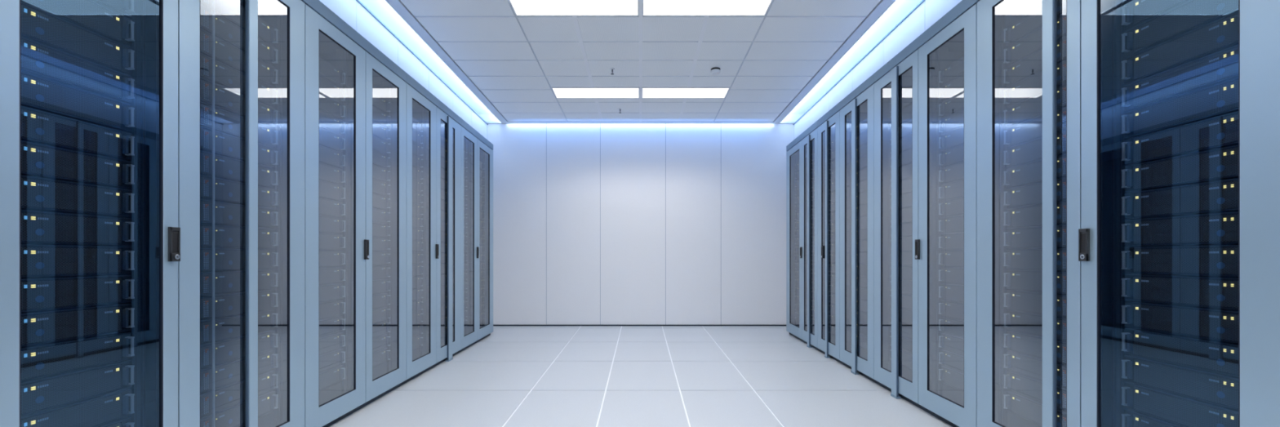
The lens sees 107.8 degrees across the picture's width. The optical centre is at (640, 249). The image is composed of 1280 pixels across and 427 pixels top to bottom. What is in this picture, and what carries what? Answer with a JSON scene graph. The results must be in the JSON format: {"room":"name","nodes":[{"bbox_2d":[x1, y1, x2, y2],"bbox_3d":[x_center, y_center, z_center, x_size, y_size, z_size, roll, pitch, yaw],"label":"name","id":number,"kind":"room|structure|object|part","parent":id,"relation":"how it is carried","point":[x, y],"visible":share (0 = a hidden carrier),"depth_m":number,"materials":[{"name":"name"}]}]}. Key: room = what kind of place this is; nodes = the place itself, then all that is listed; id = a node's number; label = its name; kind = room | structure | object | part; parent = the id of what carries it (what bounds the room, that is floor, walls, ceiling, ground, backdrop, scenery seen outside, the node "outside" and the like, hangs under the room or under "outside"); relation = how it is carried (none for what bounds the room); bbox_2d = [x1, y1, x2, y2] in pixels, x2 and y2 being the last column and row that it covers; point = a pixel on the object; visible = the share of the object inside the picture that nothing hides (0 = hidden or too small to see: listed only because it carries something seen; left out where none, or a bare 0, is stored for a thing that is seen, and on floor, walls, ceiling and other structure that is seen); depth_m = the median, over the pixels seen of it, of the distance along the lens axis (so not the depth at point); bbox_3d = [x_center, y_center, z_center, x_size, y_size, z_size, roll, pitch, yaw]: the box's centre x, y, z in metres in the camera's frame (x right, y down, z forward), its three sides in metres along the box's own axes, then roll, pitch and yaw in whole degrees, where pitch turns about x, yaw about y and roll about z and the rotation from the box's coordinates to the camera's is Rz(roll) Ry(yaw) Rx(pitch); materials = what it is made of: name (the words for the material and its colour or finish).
{"room":"server room","nodes":[
{"label":"server room","id":0,"kind":"room"},
{"bbox_2d":[319,0,488,139],"bbox_3d":[-2.340,-0.521,2.050,1.080,3.102,8.500,0,0,0],"label":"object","id":1,"kind":"structure","parent":0,"point":[354,13],"depth_m":4.01,"materials":[{"name":"white"}]},
{"bbox_2d":[359,0,492,114],"bbox_3d":[-2.130,-1.955,2.050,0.660,0.536,8.500,0,0,0],"label":"trim","id":2,"kind":"structure","parent":1,"relation":"attached to","point":[381,9],"depth_m":4.46,"materials":[{"name":"white plastic"}]},
{"bbox_2d":[478,114,803,324],"bbox_3d":[0.000,-0.407,6.360,5.000,2.875,0.120,0,0,0],"label":"wall","id":3,"kind":"structure","parent":0,"point":[593,223],"depth_m":6.30,"materials":[{"name":"white paint"}]},
{"bbox_2d":[493,324,786,325],"bbox_3d":[0.000,1.021,6.294,4.400,0.018,0.012,0,0,0],"label":"baseboard","id":4,"kind":"structure","parent":3,"relation":"attached to","point":[493,324],"depth_m":6.29,"materials":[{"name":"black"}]},
{"bbox_2d":[328,325,952,426],"bbox_3d":[0.000,1.090,2.050,6.000,0.120,8.700,0,0,0],"label":"floor","id":5,"kind":"structure","parent":0,"point":[514,375],"depth_m":3.59,"materials":[{"name":"white tile"}]},
{"bbox_2d":[0,0,305,426],"bbox_3d":[-2.251,-0.201,1.834,0.979,2.461,1.287,0,0,0],"label":"tall cabinet","id":6,"kind":"object","parent":5,"relation":"on","point":[152,152],"visible":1,"depth_m":1.71,"materials":[{"name":"blue metal"}]},
{"bbox_3d":[-1.787,-0.181,1.495,0.014,2.341,0.605,0,0,0],"label":"door","id":7,"kind":"part","parent":6,"relation":"part of","materials":[{"name":"glass"}]},
{"bbox_3d":[-1.787,-0.197,1.539,0.001,2.128,0.396,0,0,0],"label":"glass pane","id":8,"kind":"part","parent":6,"relation":"part of","materials":[{"name":"clear glass"}]},
{"bbox_3d":[-1.770,-0.020,1.775,0.019,0.130,0.036,0,0,0],"label":"handle","id":9,"kind":"part","parent":6,"relation":"part of","materials":[{"name":"grey metal"}]},
{"bbox_3d":[-1.787,-0.170,2.138,0.014,2.319,0.674,0,0,0],"label":"door","id":10,"kind":"part","parent":6,"relation":"part of","materials":[{"name":"glass"}]},
{"bbox_3d":[-1.787,-0.187,2.127,0.001,2.111,0.478,0,0,0],"label":"glass pane","id":11,"kind":"part","parent":6,"relation":"part of","materials":[{"name":"clear glass"}]},
{"bbox_2d":[304,0,406,426],"bbox_3d":[-2.251,-0.177,3.014,0.979,2.414,1.073,0,0,0],"label":"tall cabinet","id":12,"kind":"object","parent":5,"relation":"on","point":[355,95],"visible":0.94,"depth_m":2.88,"materials":[{"name":"blue"}]},
{"bbox_3d":[-1.787,-0.157,2.750,0.014,2.295,0.541,0,0,0],"label":"door","id":13,"kind":"part","parent":12,"relation":"part of","materials":[{"name":"glass"}]},
{"bbox_3d":[-1.787,-0.174,2.750,0.001,2.088,0.330,0,0,0],"label":"glass pane","id":14,"kind":"part","parent":12,"relation":"part of","materials":[{"name":"clear glass"}]},
{"bbox_3d":[-2.260,-1.324,3.014,0.960,0.118,1.073,0,0,0],"label":"rail","id":15,"kind":"part","parent":12,"relation":"part of","materials":[{"name":"metal"}]},
{"bbox_3d":[-1.770,0.000,3.021,0.019,0.128,0.036,0,0,0],"label":"handle","id":16,"kind":"part","parent":12,"relation":"part of","materials":[{"name":"grey metal"}]},
{"bbox_3d":[-1.787,-0.164,3.268,0.001,2.072,0.336,0,0,0],"label":"glass pane","id":17,"kind":"part","parent":12,"relation":"part of","materials":[{"name":"clear glass"}]},
{"bbox_3d":[-1.787,-0.147,3.286,0.014,2.276,0.523,0,0,0],"label":"door","id":18,"kind":"part","parent":12,"relation":"part of","materials":[{"name":"glass"}]},
{"bbox_2d":[401,73,461,384],"bbox_3d":[-2.251,-0.157,4.091,0.979,2.374,1.082,0,0,0],"label":"tall cabinet","id":19,"kind":"object","parent":5,"relation":"on","point":[433,131],"visible":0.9,"depth_m":3.97,"materials":[{"name":"blue"}]},
{"bbox_3d":[-1.787,-0.154,3.797,0.001,2.054,0.312,0,0,0],"label":"glass pane","id":20,"kind":"part","parent":19,"relation":"part of","materials":[{"name":"clear glass"}]},
{"bbox_3d":[-1.787,-0.138,3.811,0.014,2.257,0.518,0,0,0],"label":"door","id":21,"kind":"part","parent":19,"relation":"part of","materials":[{"name":"glass"}]},
{"bbox_3d":[-2.260,-1.285,4.091,0.960,0.117,1.082,0,0,0],"label":"rail","id":22,"kind":"part","parent":19,"relation":"part of","materials":[{"name":"metal"}]},
{"bbox_3d":[-1.770,0.017,4.070,0.019,0.126,0.036,0,0,0],"label":"handle","id":23,"kind":"part","parent":19,"relation":"part of","materials":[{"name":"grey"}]},
{"bbox_3d":[-1.787,-0.145,4.314,0.001,2.038,0.315,0,0,0],"label":"glass pane","id":24,"kind":"part","parent":19,"relation":"part of","materials":[{"name":"clear glass"}]},
{"bbox_3d":[-1.787,-0.128,4.352,0.014,2.239,0.556,0,0,0],"label":"door","id":25,"kind":"part","parent":19,"relation":"part of","materials":[{"name":"blue metal"}]},
{"bbox_2d":[457,118,493,352],"bbox_3d":[-2.251,-0.137,5.136,0.979,2.333,1.008,0,0,0],"label":"tall cabinet","id":26,"kind":"object","parent":5,"relation":"on","point":[477,152],"visible":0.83,"depth_m":5.05,"materials":[{"name":"blue"}]},
{"bbox_3d":[-1.787,-0.135,4.848,0.001,2.020,0.286,0,0,0],"label":"glass pane","id":27,"kind":"part","parent":26,"relation":"part of","materials":[{"name":"glass"}]},
{"bbox_3d":[-1.787,-0.118,4.859,0.014,2.219,0.449,0,0,0],"label":"door","id":28,"kind":"part","parent":26,"relation":"part of","materials":[{"name":"blue metal"}]},
{"bbox_3d":[-2.260,-1.247,5.136,0.960,0.113,1.008,0,0,0],"label":"rail","id":29,"kind":"part","parent":26,"relation":"part of","materials":[{"name":"metal"}]},
{"bbox_3d":[-1.770,0.033,5.083,0.019,0.124,0.036,0,0,0],"label":"handle","id":30,"kind":"part","parent":26,"relation":"part of","materials":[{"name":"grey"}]},
{"bbox_3d":[-1.787,-0.126,5.330,0.001,2.005,0.336,0,0,0],"label":"glass pane","id":31,"kind":"part","parent":26,"relation":"part of","materials":[{"name":"glass"}]},
{"bbox_3d":[-1.787,-0.109,5.363,0.014,2.203,0.550,0,0,0],"label":"door","id":32,"kind":"part","parent":26,"relation":"part of","materials":[{"name":"blue metal"}]},
{"bbox_2d":[786,120,821,351],"bbox_3d":[2.252,-0.136,5.201,0.977,2.331,1.008,0,0,0],"label":"tall cabinet","id":33,"kind":"object","parent":5,"relation":"on","point":[802,153],"visible":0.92,"depth_m":5.12,"materials":[{"name":"blue"}]},
{"bbox_3d":[1.787,-0.108,5.438,0.014,2.200,0.530,0,0,0],"label":"door","id":34,"kind":"part","parent":33,"relation":"part of","materials":[{"name":"blue metal"}]},
{"bbox_3d":[1.787,-0.125,5.406,0.001,2.003,0.336,0,0,0],"label":"glass pane","id":35,"kind":"part","parent":33,"relation":"part of","materials":[{"name":"glass"}]},
{"bbox_3d":[2.260,-1.244,5.201,0.960,0.113,1.008,0,0,0],"label":"rail","id":36,"kind":"part","parent":33,"relation":"part of","materials":[{"name":"metal"}]},
{"bbox_3d":[1.787,-0.117,4.933,0.014,2.216,0.469,0,0,0],"label":"door","id":37,"kind":"part","parent":33,"relation":"part of","materials":[{"name":"blue metal"}]},
{"bbox_3d":[1.787,-0.133,4.934,0.001,2.017,0.298,0,0,0],"label":"glass pane","id":38,"kind":"part","parent":33,"relation":"part of","materials":[{"name":"glass"}]},
{"bbox_2d":[817,74,878,384],"bbox_3d":[2.252,-0.157,4.130,0.977,2.373,1.132,0,0,0],"label":"tall cabinet","id":39,"kind":"object","parent":5,"relation":"on","point":[846,132],"visible":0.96,"depth_m":4.03,"materials":[{"name":"blue"}]},
{"bbox_3d":[1.772,0.025,4.556,0.015,0.125,0.036,0,0,0],"label":"handle","id":40,"kind":"part","parent":39,"relation":"part of","materials":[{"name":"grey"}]},
{"bbox_3d":[1.787,-0.143,4.433,0.001,2.034,0.325,0,0,0],"label":"glass pane","id":41,"kind":"part","parent":39,"relation":"part of","materials":[{"name":"clear glass"}]},
{"bbox_3d":[1.787,-0.126,4.436,0.014,2.235,0.517,0,0,0],"label":"door","id":42,"kind":"part","parent":39,"relation":"part of","materials":[{"name":"glass"}]},
{"bbox_3d":[2.260,-1.284,4.130,0.960,0.119,1.132,0,0,0],"label":"rail","id":43,"kind":"part","parent":39,"relation":"part of","materials":[{"name":"metal"}]},
{"bbox_3d":[1.787,-0.154,3.868,0.001,2.054,0.401,0,0,0],"label":"glass pane","id":44,"kind":"part","parent":39,"relation":"part of","materials":[{"name":"clear glass"}]},
{"bbox_3d":[1.787,-0.137,3.870,0.014,2.257,0.607,0,0,0],"label":"door","id":45,"kind":"part","parent":39,"relation":"part of","materials":[{"name":"glass"}]},
{"bbox_2d":[873,0,977,426],"bbox_3d":[2.252,-0.177,3.019,0.977,2.414,1.089,0,0,0],"label":"tall cabinet","id":46,"kind":"object","parent":5,"relation":"on","point":[926,95],"visible":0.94,"depth_m":2.89,"materials":[{"name":"blue"}]},
{"bbox_3d":[1.787,-0.148,3.280,0.014,2.277,0.564,0,0,0],"label":"door","id":47,"kind":"part","parent":46,"relation":"part of","materials":[{"name":"blue metal"}]},
{"bbox_3d":[1.787,-0.165,3.260,0.001,2.073,0.397,0,0,0],"label":"glass pane","id":48,"kind":"part","parent":46,"relation":"part of","materials":[{"name":"clear glass"}]},
{"bbox_3d":[1.772,0.000,2.991,0.015,0.128,0.036,0,0,0],"label":"handle","id":49,"kind":"part","parent":46,"relation":"part of","materials":[{"name":"grey metal"}]},
{"bbox_3d":[2.260,-1.324,3.019,0.960,0.119,1.089,0,0,0],"label":"rail","id":50,"kind":"part","parent":46,"relation":"part of","materials":[{"name":"metal"}]},
{"bbox_3d":[1.787,-0.174,2.735,0.001,2.089,0.325,0,0,0],"label":"glass pane","id":51,"kind":"part","parent":46,"relation":"part of","materials":[{"name":"clear glass"}]},
{"bbox_3d":[1.787,-0.157,2.735,0.014,2.295,0.516,0,0,0],"label":"door","id":52,"kind":"part","parent":46,"relation":"part of","materials":[{"name":"glass"}]},
{"bbox_2d":[976,0,1279,426],"bbox_3d":[2.252,-0.200,1.862,0.977,2.459,1.225,0,0,0],"label":"tall cabinet","id":53,"kind":"object","parent":5,"relation":"on","point":[1128,151],"visible":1,"depth_m":1.70,"materials":[{"name":"blue metal"}]},
{"bbox_3d":[1.787,-0.168,2.182,0.014,2.316,0.581,0,0,0],"label":"door","id":54,"kind":"part","parent":53,"relation":"part of","materials":[{"name":"glass"}]},
{"bbox_3d":[1.787,-0.185,2.157,0.001,2.109,0.408,0,0,0],"label":"glass pane","id":55,"kind":"part","parent":53,"relation":"part of","materials":[{"name":"clear glass"}]},
{"bbox_3d":[1.772,-0.018,1.867,0.015,0.130,0.036,0,0,0],"label":"handle","id":56,"kind":"part","parent":53,"relation":"part of","materials":[{"name":"grey metal"}]},
{"bbox_3d":[1.787,-0.196,1.605,0.001,2.127,0.428,0,0,0],"label":"glass pane","id":57,"kind":"part","parent":53,"relation":"part of","materials":[{"name":"clear glass"}]},
{"bbox_3d":[1.787,-0.180,1.570,0.014,2.338,0.635,0,0,0],"label":"door","id":58,"kind":"part","parent":53,"relation":"part of","materials":[{"name":"glass"}]},
{"bbox_2d":[385,0,896,124],"bbox_3d":[0.000,-1.939,2.100,4.700,0.499,8.600,0,0,0],"label":"ceiling","id":59,"kind":"structure","parent":0,"point":[512,64],"depth_m":4.33,"materials":[{"name":"tile"}]},
{"bbox_2d":[508,0,638,16],"bbox_3d":[-0.489,-1.831,3.456,0.949,0.038,0.330,0,0,0],"label":"recessed light","id":60,"kind":"object","parent":59,"relation":"in","point":[521,7],"visible":1,"depth_m":3.52,"materials":[{"name":"white plastic"}]},
{"bbox_2d":[551,87,639,97],"bbox_3d":[-0.489,-1.753,5.202,0.949,0.035,0.293,0,0,0],"label":"recessed light","id":61,"kind":"object","parent":59,"relation":"in","point":[560,92],"visible":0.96,"depth_m":5.20,"materials":[{"name":"white plastic"}]},
{"bbox_2d":[641,87,729,97],"bbox_3d":[0.489,-1.753,5.202,0.949,0.035,0.293,0,0,0],"label":"recessed light","id":62,"kind":"object","parent":59,"relation":"in","point":[646,92],"visible":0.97,"depth_m":5.20,"materials":[{"name":"white plastic"}]},
{"bbox_2d":[642,0,772,16],"bbox_3d":[0.489,-1.831,3.456,0.949,0.038,0.330,0,0,0],"label":"recessed light","id":63,"kind":"object","parent":59,"relation":"in","point":[650,7],"visible":1,"depth_m":3.52,"materials":[{"name":"white plastic"}]},
{"bbox_2d":[711,67,719,75],"bbox_3d":[0.737,-1.749,4.590,0.092,0.047,0.092,0,0,0],"label":"smoke detector","id":64,"kind":"object","parent":59,"relation":"attached to","point":[714,71],"visible":1,"depth_m":4.56,"materials":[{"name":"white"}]},
{"bbox_2d":[793,0,962,139],"bbox_3d":[2.340,-0.521,2.050,1.080,3.102,8.500,0,0,0],"label":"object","id":65,"kind":"structure","parent":0,"point":[926,13],"depth_m":4.00,"materials":[{"name":"white"}]},
{"bbox_2d":[788,0,922,114],"bbox_3d":[2.130,-1.955,2.050,0.660,0.536,8.500,0,0,0],"label":"trim","id":66,"kind":"structure","parent":65,"relation":"attached to","point":[899,10],"depth_m":4.46,"materials":[{"name":"white"}]}
]}

